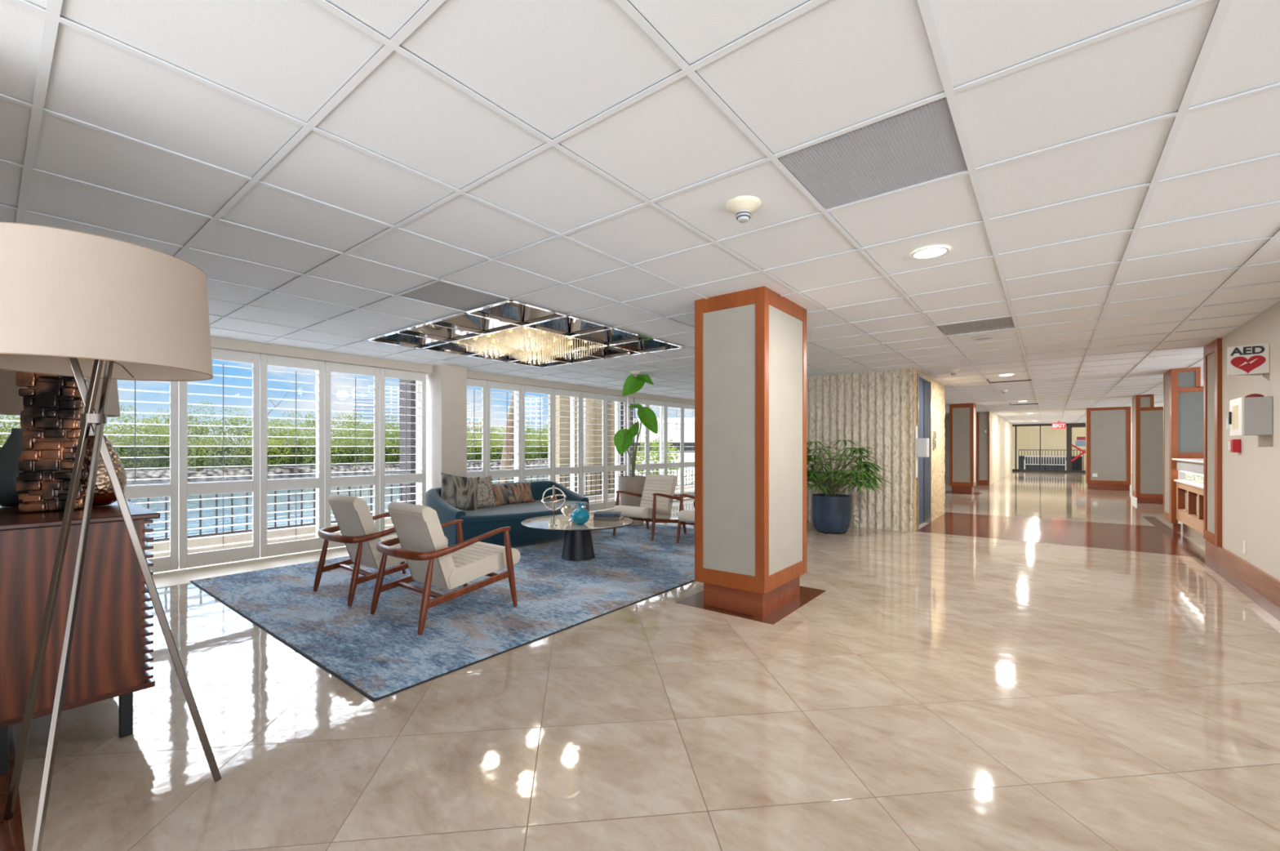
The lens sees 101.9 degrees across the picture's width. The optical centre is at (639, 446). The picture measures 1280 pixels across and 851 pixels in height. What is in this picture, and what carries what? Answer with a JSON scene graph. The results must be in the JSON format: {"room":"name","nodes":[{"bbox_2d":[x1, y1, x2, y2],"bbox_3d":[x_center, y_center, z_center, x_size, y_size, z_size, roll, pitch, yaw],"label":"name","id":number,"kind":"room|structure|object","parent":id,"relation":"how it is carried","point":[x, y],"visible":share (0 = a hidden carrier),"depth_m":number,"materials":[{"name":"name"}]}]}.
{"room":"building lobby","nodes":[
{"label":"building lobby","id":0,"kind":"room"},
{"bbox_2d":[426,364,466,491],"bbox_3d":[-2.838,0.050,7.542,0.510,2.407,0.397,0,0,38],"label":"column","id":1,"kind":"structure","parent":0,"point":[446,386],"depth_m":7.36,"materials":[{"name":"paint"}]},
{"bbox_2d":[88,380,178,572],"bbox_3d":[-4.887,0.102,5.013,0.152,2.278,0.652,0,0,42],"label":"plantation shutter","id":2,"kind":"object","parent":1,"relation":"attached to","point":[164,563],"visible":0.43,"depth_m":5.19,"materials":[{"name":"white paint"}]},
{"bbox_2d":[178,348,259,568],"bbox_3d":[-4.468,0.102,5.543,0.152,2.278,0.682,0,0,42],"label":"plantation shutter","id":3,"kind":"object","parent":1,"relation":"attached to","point":[186,560],"visible":0.86,"depth_m":5.50,"materials":[{"name":"white paint"}]},
{"bbox_2d":[259,354,324,557],"bbox_3d":[-4.049,0.102,6.072,0.152,2.278,0.652,0,0,42],"label":"plantation shutter","id":4,"kind":"object","parent":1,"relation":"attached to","point":[266,549],"visible":0.99,"depth_m":6.02,"materials":[{"name":"white paint"}]},
{"bbox_2d":[315,369,421,537],"bbox_3d":[-4.438,0.043,5.995,0.060,2.420,4.015,0,0,38],"label":"window","id":5,"kind":"structure","parent":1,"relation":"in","point":[418,388],"depth_m":7.51,"materials":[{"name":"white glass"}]},
{"bbox_2d":[324,361,379,547],"bbox_3d":[-3.640,0.102,6.590,0.152,2.278,0.652,0,0,42],"label":"plantation shutter","id":6,"kind":"object","parent":5,"relation":"attached to","point":[346,481],"visible":0.77,"depth_m":6.55,"materials":[{"name":"white paint"}]},
{"bbox_2d":[379,368,426,537],"bbox_3d":[-3.233,0.102,7.103,0.152,2.278,0.642,0,0,42],"label":"plantation shutter","id":7,"kind":"object","parent":5,"relation":"attached to","point":[388,373],"visible":0.72,"depth_m":7.05,"materials":[{"name":"white paint"}]},
{"bbox_2d":[209,335,694,404],"bbox_3d":[-1.444,-1.099,9.392,0.180,0.111,13.060,0,0,38],"label":"trim","id":8,"kind":"structure","parent":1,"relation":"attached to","point":[220,343],"depth_m":6.83,"materials":[{"name":"paint"}]},
{"bbox_2d":[466,377,486,477],"bbox_3d":[-2.576,0.102,7.934,0.151,2.278,0.521,0,0,43],"label":"plantation shutter","id":9,"kind":"object","parent":1,"relation":"attached to","point":[470,382],"visible":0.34,"depth_m":8.08,"materials":[{"name":"white paint"}]},
{"bbox_2d":[486,380,521,482],"bbox_3d":[-2.198,0.102,8.413,0.152,2.278,0.683,0,0,42],"label":"plantation shutter","id":10,"kind":"object","parent":1,"relation":"attached to","point":[490,384],"visible":0.62,"depth_m":8.38,"materials":[{"name":"white paint"}]},
{"bbox_2d":[514,391,618,500],"bbox_3d":[-1.709,0.043,9.444,0.060,2.420,3.988,0,0,38],"label":"window","id":11,"kind":"structure","parent":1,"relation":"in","point":[571,402],"depth_m":9.95,"materials":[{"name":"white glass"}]},
{"bbox_2d":[521,384,552,481],"bbox_3d":[-1.769,0.102,8.954,0.152,2.278,0.682,0,0,42],"label":"plantation shutter","id":12,"kind":"object","parent":11,"relation":"attached to","point":[540,471],"visible":0.66,"depth_m":8.92,"materials":[{"name":"white paint"}]},
{"bbox_2d":[552,388,580,494],"bbox_3d":[-1.338,0.102,9.499,0.152,2.278,0.692,0,0,42],"label":"plantation shutter","id":13,"kind":"object","parent":11,"relation":"attached to","point":[560,470],"visible":0.66,"depth_m":9.45,"materials":[{"name":"white paint"}]},
{"bbox_2d":[580,391,605,511],"bbox_3d":[-0.907,0.102,10.044,0.152,2.278,0.682,0,0,42],"label":"plantation shutter","id":14,"kind":"object","parent":11,"relation":"attached to","point":[602,505],"visible":0.86,"depth_m":10.05,"materials":[{"name":"white paint"}]},
{"bbox_2d":[605,394,626,509],"bbox_3d":[-0.488,0.102,10.574,0.152,2.278,0.652,0,0,42],"label":"plantation shutter","id":15,"kind":"object","parent":11,"relation":"attached to","point":[609,504],"visible":0.76,"depth_m":10.47,"materials":[{"name":"white paint"}]},
{"bbox_2d":[666,401,682,499],"bbox_3d":[0.799,0.102,12.201,0.152,2.278,0.682,0,0,42],"label":"plantation shutter","id":16,"kind":"object","parent":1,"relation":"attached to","point":[677,464],"visible":0.66,"depth_m":12.28,"materials":[{"name":"white paint"}]},
{"bbox_2d":[682,403,694,497],"bbox_3d":[1.228,0.102,12.742,0.152,2.278,0.682,0,0,42],"label":"plantation shutter","id":17,"kind":"object","parent":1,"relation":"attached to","point":[684,406],"visible":0.5,"depth_m":12.62,"materials":[{"name":"white paint"}]},
{"bbox_2d":[0,0,1279,424],"bbox_3d":[9.092,-1.169,12.398,12.788,0.030,35.358,0,0,38],"label":"ceiling","id":18,"kind":"structure","parent":0,"point":[554,65],"depth_m":2.14,"materials":[{"name":"tile"}]},
{"bbox_2d":[400,280,503,310],"bbox_3d":[-1.437,-1.159,4.005,0.580,0.006,0.580,0,0,38],"label":"ceiling panel","id":19,"kind":"object","parent":18,"relation":"attached to","point":[442,293],"visible":0.79,"depth_m":3.98,"materials":[{"name":"grey tile"}]},
{"bbox_2d":[364,297,686,368],"bbox_3d":[-1.209,-1.252,5.769,2.484,0.224,2.484,0,0,38],"label":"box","id":20,"kind":"object","parent":18,"relation":"attached to","point":[455,333],"visible":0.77,"depth_m":5.63,"materials":[{"name":"silver metal"}]},
{"bbox_2d":[473,326,586,351],"bbox_3d":[-1.209,-1.116,5.769,1.150,0.276,1.150,0,0,38],"label":"crystal chandelier","id":21,"kind":"object","parent":20,"relation":"hanging from","point":[535,342],"visible":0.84,"depth_m":5.92,"materials":[{"name":"clear glass"}]},
{"bbox_2d":[0,0,1279,424],"bbox_3d":[9.092,-1.160,12.398,12.835,0.028,35.405,0,0,38],"label":"grid","id":22,"kind":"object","parent":18,"relation":"attached to","point":[51,12],"depth_m":2.30,"materials":[{"name":"white paint"}]},
{"bbox_2d":[725,195,761,222],"bbox_3d":[0.491,-1.113,2.470,0.166,0.086,0.166,0,0,38],"label":"smoke detector","id":23,"kind":"object","parent":18,"relation":"attached to","point":[742,206],"visible":1,"depth_m":2.44,"materials":[{"name":"beige plastic"}]},
{"bbox_2d":[778,97,967,208],"bbox_3d":[0.955,-1.170,2.112,0.584,0.032,0.584,0,0,38],"label":"ceiling vent","id":24,"kind":"object","parent":18,"relation":"in","point":[921,144],"visible":0.86,"depth_m":2.08,"materials":[{"name":"grey metal"}]},
{"bbox_2d":[910,245,950,259],"bbox_3d":[1.714,-1.143,3.069,0.206,0.006,0.206,0,0,38],"label":"recessed light","id":25,"kind":"object","parent":18,"relation":"in","point":[931,252],"visible":1,"depth_m":3.06,"materials":[{"name":"white paint"}]},
{"bbox_2d":[937,316,1014,335],"bbox_3d":[3.225,-1.170,4.983,0.582,0.032,0.582,0,0,38],"label":"ceiling vent","id":26,"kind":"object","parent":18,"relation":"in","point":[949,329],"visible":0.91,"depth_m":5.00,"materials":[{"name":"grey metal"}]},
{"bbox_2d":[618,401,662,500],"bbox_3d":[0.973,0.043,12.835,0.060,2.420,4.660,0,0,38],"label":"window","id":27,"kind":"structure","parent":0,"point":[660,406],"depth_m":12.20,"materials":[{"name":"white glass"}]},
{"bbox_2d":[626,396,647,475],"bbox_3d":[-0.051,0.102,11.127,0.152,2.278,0.662,0,0,42],"label":"plantation shutter","id":28,"kind":"object","parent":27,"relation":"attached to","point":[629,400],"visible":0.57,"depth_m":11.08,"materials":[{"name":"white paint"}]},
{"bbox_2d":[647,399,666,475],"bbox_3d":[0.371,0.102,11.660,0.152,2.278,0.682,0,0,42],"label":"plantation shutter","id":29,"kind":"object","parent":27,"relation":"attached to","point":[657,465],"visible":0.64,"depth_m":11.71,"materials":[{"name":"white paint"}]},
{"bbox_2d":[12,471,1279,850],"bbox_3d":[9.406,1.303,12.067,12.220,0.100,35.400,0,0,38],"label":"floor","id":30,"kind":"structure","parent":0,"point":[940,691],"depth_m":2.28,"materials":[{"name":"tile"}]},
{"bbox_2d":[0,724,25,850],"bbox_3d":[-3.390,1.252,2.605,3.850,0.001,0.280,0,0,38],"label":"trim","id":31,"kind":"structure","parent":30,"relation":"on","point":[11,834],"depth_m":1.75,"materials":[{"name":"brown wood"}]},
{"bbox_2d":[0,500,159,775],"bbox_3d":[-3.025,0.772,2.705,1.938,0.962,0.480,0,0,38],"label":"sideboard","id":32,"kind":"object","parent":30,"relation":"on","point":[110,656],"visible":0.87,"depth_m":2.12,"materials":[{"name":"brown wood"}]},
{"bbox_2d":[0,427,27,506],"bbox_3d":[-3.048,0.100,2.558,0.244,0.380,0.244,0,0,38],"label":"vase","id":33,"kind":"object","parent":32,"relation":"on","point":[11,451],"visible":0.37,"depth_m":2.48,"materials":[{"name":"grey ceramic"}]},
{"bbox_2d":[0,369,27,415],"label":"lampshade","id":34,"kind":"object","parent":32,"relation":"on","point":[11,401],"depth_m":2.58,"materials":[{"name":"beige fabric"}]},
{"bbox_2d":[16,371,89,512],"bbox_3d":[-2.696,-0.196,2.394,0.430,0.968,0.430,0,0,-38],"label":"table lamp","id":35,"kind":"object","parent":32,"relation":"on","point":[53,405],"visible":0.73,"depth_m":2.32,"materials":[{"name":"metal"}]},
{"bbox_2d":[80,435,126,506],"bbox_3d":[-2.686,0.118,2.565,0.217,0.345,0.216,0,0,38],"label":"vase","id":36,"kind":"object","parent":32,"relation":"on","point":[104,494],"visible":0.49,"depth_m":2.52,"materials":[{"name":"orange metal"}]},
{"bbox_2d":[106,378,119,417],"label":"table lamp","id":37,"kind":"object","parent":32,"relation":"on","point":[113,410],"depth_m":2.96,"materials":[{"name":"beige fabric"}]},
{"bbox_2d":[0,221,221,850],"bbox_3d":[-1.783,0.319,1.716,0.605,1.872,0.634,0,0,38],"label":"tripod floor lamp","id":38,"kind":"object","parent":30,"relation":"on","point":[78,304],"visible":1,"depth_m":1.58,"materials":[{"name":"beige fabric"}]},
{"bbox_2d":[189,522,694,701],"bbox_3d":[-1.033,1.246,5.863,3.673,0.014,5.533,0,0,38],"label":"area rug","id":39,"kind":"object","parent":30,"relation":"on","point":[380,655],"visible":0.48,"depth_m":4.08,"materials":[{"name":"blue carpet"}]},
{"bbox_2d":[313,493,448,605],"bbox_3d":[-2.263,0.823,4.586,0.711,0.835,0.952,0,0,38],"label":"lounge chair","id":40,"kind":"object","parent":39,"relation":"on","point":[354,519],"visible":0.62,"depth_m":4.30,"materials":[{"name":"fabric"}]},
{"bbox_2d":[328,493,386,568],"bbox_3d":[-2.401,0.714,4.412,0.490,0.617,0.289,0,0,38],"label":"cushion","id":41,"kind":"object","parent":40,"relation":"on","point":[353,515],"depth_m":4.31,"materials":[{"name":"beige fabric"}]},
{"bbox_2d":[377,533,448,567],"bbox_3d":[-2.166,0.912,4.709,0.514,0.215,0.638,0,0,38],"label":"seat cushion","id":42,"kind":"object","parent":40,"relation":"on","point":[391,560],"depth_m":4.41,"materials":[{"name":"beige fabric"}]},
{"bbox_2d":[370,501,519,634],"bbox_3d":[-1.455,0.823,3.972,0.711,0.835,0.952,0,0,38],"label":"lounge chair","id":43,"kind":"object","parent":39,"relation":"on","point":[429,559],"visible":1,"depth_m":3.78,"materials":[{"name":"fabric"}]},
{"bbox_2d":[387,501,456,589],"bbox_3d":[-1.592,0.714,3.798,0.490,0.617,0.289,0,0,38],"label":"cushion","id":44,"kind":"object","parent":43,"relation":"on","point":[418,527],"depth_m":3.70,"materials":[{"name":"beige fabric"}]},
{"bbox_2d":[448,541,519,589],"bbox_3d":[-1.357,0.912,4.095,0.514,0.215,0.638,0,0,38],"label":"seat cushion","id":45,"kind":"object","parent":43,"relation":"on","point":[474,561],"depth_m":3.95,"materials":[{"name":"beige fabric"}]},
{"bbox_2d":[425,480,589,546],"bbox_3d":[-1.637,0.885,7.160,1.328,0.705,2.300,0,0,38],"label":"sofa","id":46,"kind":"object","parent":39,"relation":"on","point":[482,520],"visible":0.58,"depth_m":6.47,"materials":[{"name":"teal fabric"}]},
{"bbox_2d":[440,472,479,510],"bbox_3d":[-2.336,0.595,6.725,0.567,0.529,0.238,0,0,-32],"label":"throw pillow","id":47,"kind":"object","parent":46,"relation":"on","point":[460,492],"visible":0.83,"depth_m":6.67,"materials":[{"name":"grey fabric"}]},
{"bbox_2d":[476,475,497,507],"bbox_3d":[-2.146,0.616,6.911,0.463,0.456,0.198,0,0,-42],"label":"throw pillow","id":48,"kind":"object","parent":46,"relation":"on","point":[485,495],"visible":0.61,"depth_m":6.91,"materials":[{"name":"fabric"}]},
{"bbox_2d":[492,481,535,505],"bbox_3d":[-1.822,0.674,7.488,0.182,0.301,0.705,0,0,44],"label":"lumbar pillow","id":49,"kind":"object","parent":46,"relation":"on","point":[504,494],"visible":0.98,"depth_m":7.41,"materials":[{"name":"orange fabric"}]},
{"bbox_2d":[520,513,633,560],"bbox_3d":[-0.694,1.034,5.828,1.248,0.408,1.248,0,0,38],"label":"coffee table","id":50,"kind":"object","parent":39,"relation":"on","point":[578,545],"visible":0.81,"depth_m":5.68,"materials":[{"name":"black"}]},
{"bbox_2d":[541,484,566,525],"bbox_3d":[-0.911,0.619,5.489,0.267,0.420,0.259,0,0,38],"label":"ring sculpture","id":51,"kind":"object","parent":50,"relation":"on","point":[553,498],"visible":1,"depth_m":5.48,"materials":[{"name":"silver metal"}]},
{"bbox_2d":[570,502,589,524],"bbox_3d":[-0.646,0.716,5.598,0.204,0.226,0.204,0,0,38],"label":"glass vase","id":52,"kind":"object","parent":50,"relation":"on","point":[580,515],"visible":1,"depth_m":5.53,"materials":[{"name":"teal"}]},
{"bbox_2d":[613,373,657,525],"bbox_3d":[-0.072,0.011,8.305,0.572,2.453,0.469,0,0,-40],"label":"banana plant","id":53,"kind":"object","parent":39,"relation":"on","point":[623,438],"visible":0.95,"depth_m":8.26,"materials":[{"name":"green plant"}]},
{"bbox_2d":[613,474,686,541],"bbox_3d":[0.121,0.823,7.309,0.711,0.835,0.952,0,0,38],"label":"lounge chair","id":54,"kind":"object","parent":39,"relation":"on","point":[658,495],"visible":0.9,"depth_m":7.31,"materials":[{"name":"fabric"}]},
{"bbox_2d":[613,504,670,519],"bbox_3d":[0.024,0.912,7.187,0.514,0.215,0.638,0,0,38],"label":"seat cushion","id":55,"kind":"object","parent":54,"relation":"on","point":[643,511],"depth_m":7.01,"materials":[{"name":"beige fabric"}]},
{"bbox_2d":[640,474,677,519],"bbox_3d":[0.259,0.714,7.483,0.490,0.617,0.289,0,0,38],"label":"cushion","id":56,"kind":"object","parent":54,"relation":"on","point":[654,483],"depth_m":7.43,"materials":[{"name":"beige fabric"}]},
{"bbox_2d":[676,493,694,542],"bbox_3d":[0.969,0.823,6.753,0.711,0.835,0.952,0,0,38],"label":"lounge chair","id":57,"kind":"object","parent":39,"relation":"on","point":[685,517],"visible":0.25,"depth_m":6.67,"materials":[{"name":"brown wood"}]},
{"bbox_2d":[677,509,694,522],"bbox_3d":[0.872,0.912,6.630,0.514,0.215,0.638,0,0,38],"label":"seat cushion","id":58,"kind":"object","parent":57,"relation":"on","point":[684,515],"depth_m":6.48,"materials":[{"name":"beige fabric"}]},
{"bbox_2d":[675,586,826,624],"bbox_3d":[0.952,1.252,4.355,0.840,0.001,1.108,0,0,38],"label":"trim","id":59,"kind":"structure","parent":30,"relation":"on","point":[806,593],"depth_m":4.10,"materials":[{"name":"brown stone"}]},
{"bbox_2d":[694,285,806,617],"bbox_3d":[0.918,0.047,4.237,0.593,2.410,0.825,0,0,38],"label":"column","id":60,"kind":"structure","parent":59,"relation":"on","point":[750,344],"depth_m":3.95,"materials":[{"name":"beige paint"}]},
{"bbox_2d":[812,493,851,533],"bbox_3d":[2.823,0.983,7.662,0.540,0.540,0.540,0,0,38],"label":"planter","id":61,"kind":"object","parent":30,"relation":"on","point":[831,512],"depth_m":7.44,"materials":[{"name":"blue"}]},
{"bbox_2d":[806,440,893,533],"bbox_3d":[2.777,0.575,7.543,1.656,1.356,1.367,0,0,42],"label":"palm","id":62,"kind":"object","parent":30,"relation":"on","point":[831,511],"visible":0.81,"depth_m":7.42,"materials":[{"name":"green"}]},
{"bbox_2d":[977,411,989,484],"bbox_3d":[11.263,0.053,17.025,0.320,2.400,0.120,0,0,38],"label":"column","id":63,"kind":"structure","parent":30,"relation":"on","point":[983,416],"depth_m":17.00,"materials":[{"name":"paint"}]},
{"bbox_2d":[915,511,1195,556],"bbox_3d":[6.105,1.252,7.934,2.870,0.001,2.880,0,0,38],"label":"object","id":64,"kind":"structure","parent":30,"relation":"on","point":[1140,538],"depth_m":7.63,"materials":[{"name":"tile"}]},
{"bbox_2d":[1085,406,1130,490],"bbox_3d":[13.808,0.047,15.343,0.955,2.408,0.600,0,0,38],"label":"wall","id":65,"kind":"structure","parent":30,"relation":"on","point":[1108,429],"depth_m":15.11,"materials":[{"name":"paint"}]},
{"bbox_2d":[1132,394,1163,504],"bbox_3d":[12.190,0.047,11.070,2.417,2.408,0.690,0,0,38],"label":"wall","id":66,"kind":"structure","parent":30,"relation":"on","point":[1147,419],"depth_m":11.44,"materials":[{"name":"paint"}]},
{"bbox_2d":[1163,366,1203,531],"bbox_3d":[8.857,0.047,7.331,2.004,2.408,0.690,0,0,38],"label":"wall","id":67,"kind":"structure","parent":30,"relation":"on","point":[1183,391],"depth_m":7.64,"materials":[{"name":"brown wood"}]},
{"bbox_2d":[1172,457,1204,546],"bbox_3d":[7.511,0.710,6.592,0.800,1.084,2.100,0,0,38],"label":"cabinet","id":68,"kind":"object","parent":30,"relation":"on","point":[1189,491],"depth_m":6.96,"materials":[{"name":"brown wood"}]},
{"bbox_2d":[1203,337,1222,564],"bbox_3d":[6.404,0.049,5.702,0.200,2.406,0.630,0,0,38],"label":"pilaster","id":69,"kind":"object","parent":30,"relation":"on","point":[1212,352],"visible":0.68,"depth_m":5.70,"materials":[{"name":"brown wood"}]},
{"bbox_2d":[806,368,915,532],"bbox_3d":[3.409,0.050,9.885,3.780,2.407,2.865,0,0,38],"label":"wall","id":70,"kind":"structure","parent":0,"point":[868,409],"depth_m":7.99,"materials":[{"name":"concrete"}]},
{"bbox_2d":[906,368,945,532],"bbox_3d":[4.840,0.050,8.763,0.158,2.407,2.850,0,0,38],"label":"wall","id":71,"kind":"structure","parent":0,"point":[938,409],"depth_m":8.96,"materials":[{"name":"paint"}]},
{"bbox_2d":[915,426,928,477],"bbox_3d":[4.148,0.073,7.633,0.165,0.760,0.120,0,0,38],"label":"dispenser","id":72,"kind":"object","parent":71,"relation":"attached to","point":[922,445],"visible":1,"depth_m":7.59,"materials":[{"name":"white plastic"}]},
{"bbox_2d":[916,373,931,529],"bbox_3d":[4.441,0.078,8.237,0.145,2.350,1.050,0,0,38],"label":"door","id":73,"kind":"structure","parent":71,"relation":"in","point":[924,384],"depth_m":8.59,"materials":[{"name":"blue"}]},
{"bbox_2d":[944,417,977,479],"bbox_3d":[8.000,0.050,17.324,5.450,2.407,11.100,0,0,38],"label":"wall","id":74,"kind":"structure","parent":0,"point":[946,420],"depth_m":20.83,"materials":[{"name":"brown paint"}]},
{"bbox_2d":[151,497,694,587],"bbox_3d":[2.140,1.302,13.480,0.930,0.101,24.200,0,0,38],"label":"trim","id":75,"kind":"structure","parent":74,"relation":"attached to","point":[178,576],"depth_m":5.48,"materials":[{"name":"wood"}]},
{"bbox_2d":[945,490,982,494],"bbox_3d":[8.798,1.252,14.143,0.810,0.001,0.900,0,0,38],"label":"trim","id":76,"kind":"structure","parent":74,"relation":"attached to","point":[948,491],"depth_m":13.88,"materials":[{"name":"brown stone"}]},
{"bbox_2d":[949,403,976,493],"bbox_3d":[8.781,0.047,14.124,0.553,2.410,0.650,0,0,38],"label":"column","id":77,"kind":"structure","parent":76,"relation":"on","point":[962,416],"depth_m":13.89,"materials":[{"name":"paint"}]},
{"bbox_2d":[989,411,990,484],"bbox_3d":[15.266,0.050,21.980,0.170,2.407,12.580,0,0,38],"label":"wall","id":78,"kind":"structure","parent":0,"point":[989,411],"depth_m":17.12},
{"bbox_2d":[990,411,1012,484],"bbox_3d":[15.363,0.050,21.954,0.015,2.407,12.300,0,0,38],"label":"wall","id":79,"kind":"structure","parent":78,"relation":"attached to","point":[1001,430],"depth_m":20.53,"materials":[{"name":"paint"}]},
{"bbox_2d":[1012,422,1085,472],"bbox_3d":[20.874,0.044,25.564,4.180,2.417,0.140,0,0,38],"label":"window","id":80,"kind":"structure","parent":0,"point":[1068,425],"depth_m":25.45,"materials":[{"name":"black metal"}]},
{"bbox_2d":[1130,422,1132,473],"bbox_3d":[23.878,0.050,23.252,3.400,2.407,0.100,0,0,38],"label":"wall","id":81,"kind":"structure","parent":0,"point":[1131,422],"depth_m":24.07,"materials":[{"name":"white paint"}]},
{"bbox_2d":[1222,301,1279,580],"bbox_3d":[2.965,0.048,1.314,0.180,2.411,10.540,0,0,38],"label":"wall","id":82,"kind":"structure","parent":0,"point":[1251,477],"depth_m":4.62,"materials":[{"name":"beige paint"}]},
{"bbox_2d":[1142,515,1279,621],"bbox_3d":[4.394,1.252,3.346,0.160,0.001,15.300,0,0,38],"label":"trim","id":83,"kind":"structure","parent":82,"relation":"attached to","point":[1192,548],"depth_m":5.33,"materials":[{"name":"brown stone"}]},
{"bbox_2d":[1227,343,1269,375],"bbox_3d":[5.177,-0.732,4.448,0.231,0.240,0.206,0,0,38],"label":"sign","id":84,"kind":"object","parent":82,"relation":"attached to","point":[1245,360],"visible":1,"depth_m":4.37,"materials":[{"name":"white plastic"}]},
{"bbox_2d":[1217,546,1279,607],"bbox_3d":[5.056,1.155,4.122,0.025,0.195,3.540,0,0,38],"label":"baseboard","id":85,"kind":"structure","parent":82,"relation":"attached to","point":[1268,586],"depth_m":4.62,"materials":[{"name":"brown wood"}]},
{"bbox_2d":[1226,393,1272,435],"bbox_3d":[5.197,-0.271,4.435,0.189,0.352,0.374,0,0,38],"label":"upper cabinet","id":86,"kind":"object","parent":82,"relation":"attached to","point":[1252,414],"visible":1,"depth_m":4.31,"materials":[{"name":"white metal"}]},
{"label":"outside","id":87,"kind":"structure","parent":0,"visible":0},
{"bbox_2d":[124,458,547,480],"bbox_3d":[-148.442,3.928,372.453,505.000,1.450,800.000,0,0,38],"label":"bank","id":88,"kind":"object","parent":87,"point":[206,472],"visible":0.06,"depth_m":81.90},
{"bbox_2d":[0,446,547,469],"bbox_3d":[7.974,1.653,184.956,15.000,3.200,540.000,0,0,38],"label":"thicket","id":89,"kind":"object","parent":88,"relation":"on","point":[131,452],"depth_m":83.62,"materials":[{"name":"plant"}]},
{"bbox_2d":[0,400,547,471],"bbox_3d":[-50.486,-1.417,107.117,22.576,12.910,146.051,0,0,38],"label":"foliage","id":90,"kind":"object","parent":88,"relation":"on","point":[530,440],"visible":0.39,"depth_m":87.78,"materials":[{"name":"green plant"}]},
{"bbox_2d":[352,391,373,445],"bbox_3d":[-175.478,-15.490,333.451,15.201,38.485,10.200,0,0,-28],"label":"apartment tower","id":91,"kind":"structure","parent":88,"relation":"on","point":[363,400],"depth_m":329.26,"materials":[{"name":"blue paint"}]},
{"bbox_2d":[368,385,399,445],"bbox_3d":[-175.858,-19.031,361.507,23.775,45.568,10.200,0,0,-26],"label":"apartment tower","id":92,"kind":"structure","parent":88,"relation":"on","point":[388,393],"depth_m":358.89,"materials":[{"name":"paint"}]},
{"bbox_2d":[499,391,514,483],"bbox_3d":[-3.079,-0.542,14.804,4.400,10.010,4.400,0,0,38],"label":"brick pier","id":93,"kind":"structure","parent":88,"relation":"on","point":[510,416],"depth_m":14.47,"materials":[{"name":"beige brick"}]},
{"bbox_2d":[524,397,542,445],"bbox_3d":[-50.072,-9.521,243.820,8.809,26.548,10.200,0,0,-12],"label":"apartment tower","id":94,"kind":"structure","parent":88,"relation":"on","point":[531,405],"depth_m":239.77,"materials":[{"name":"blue paint"}]},
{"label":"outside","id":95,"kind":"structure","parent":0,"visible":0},
{"bbox_3d":[0.602,3.403,25.663,13.100,2.300,19.000,0,0,38],"label":"garden","id":96,"kind":"object","parent":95,"visible":0},
{"bbox_2d":[546,417,694,484],"bbox_3d":[1.697,0.328,31.918,13.200,3.850,6.200,0,0,13],"label":"pavilion","id":97,"kind":"object","parent":96,"relation":"on","point":[673,432],"visible":0.14,"depth_m":29.42,"materials":[{"name":"paint"}]},
{"bbox_2d":[634,438,694,483],"bbox_3d":[-0.100,0.872,22.268,5.704,2.650,8.287,0,0,38],"label":"shrubs","id":98,"kind":"object","parent":96,"relation":"on","point":[654,444],"visible":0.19,"depth_m":21.25,"materials":[{"name":"green plant"}]},
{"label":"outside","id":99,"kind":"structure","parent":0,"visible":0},
{"bbox_2d":[125,465,547,538],"bbox_3d":[51.304,4.503,150.677,87.500,0.100,540.000,0,0,38],"label":"water","id":100,"kind":"structure","parent":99,"point":[159,506],"depth_m":40.84,"materials":[{"name":"liquid"}]},
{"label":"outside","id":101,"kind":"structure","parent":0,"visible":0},
{"bbox_3d":[22.501,1.338,29.409,13.200,0.130,7.950,0,0,38],"label":"ground","id":102,"kind":"structure","parent":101,"visible":0},
{"bbox_2d":[1012,425,1085,468],"bbox_3d":[25.272,-0.697,31.138,15.000,4.100,0.200,0,0,38],"label":"wall","id":103,"kind":"structure","parent":102,"relation":"on","point":[1028,437],"depth_m":31.56,"materials":[{"name":"beige paint"}]},
{"bbox_2d":[1018,455,1082,470],"bbox_3d":[22.297,0.903,28.264,2.700,0.800,0.200,0,0,38],"label":"railing","id":104,"kind":"object","parent":102,"relation":"on","point":[1033,466],"depth_m":28.24,"materials":[{"name":"metal"}]},
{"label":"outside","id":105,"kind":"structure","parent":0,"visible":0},
{"bbox_3d":[-4.550,1.483,7.425,2.050,0.220,22.000,0,0,38],"label":"balcony","id":106,"kind":"object","parent":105,"visible":0},
{"bbox_2d":[399,378,415,504],"bbox_3d":[-4.058,-0.687,9.296,0.400,4.120,0.300,0,0,38],"label":"brick pier","id":107,"kind":"structure","parent":106,"relation":"on","point":[410,434],"depth_m":9.12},
{"bbox_2d":[126,461,694,542],"bbox_3d":[-4.886,0.810,7.685,0.050,0.715,22.010,0,0,38],"label":"balcony railing","id":108,"kind":"object","parent":106,"relation":"on","point":[246,530],"visible":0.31,"depth_m":7.47,"materials":[{"name":"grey metal"}]},
{"bbox_2d":[146,484,694,558],"bbox_3d":[-5.032,1.283,7.806,0.220,0.180,22.000,0,0,38],"label":"trim","id":109,"kind":"structure","parent":106,"relation":"on","point":[163,546],"depth_m":7.14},
{"bbox_2d":[547,394,577,491],"bbox_3d":[-1.789,-0.687,12.164,0.400,4.120,0.620,0,0,38],"label":"brick pier","id":110,"kind":"structure","parent":106,"relation":"on","point":[561,451],"depth_m":11.89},
{"bbox_2d":[585,398,602,494],"bbox_3d":[-1.134,-0.687,12.991,0.400,4.120,0.520,0,0,38],"label":"brick pier","id":111,"kind":"structure","parent":106,"relation":"on","point":[593,443],"depth_m":12.77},
{"bbox_2d":[608,400,614,492],"bbox_3d":[-0.779,-0.687,13.440,0.400,4.120,0.280,0,0,38],"label":"brick pier","id":112,"kind":"structure","parent":106,"relation":"on","point":[611,444],"depth_m":13.25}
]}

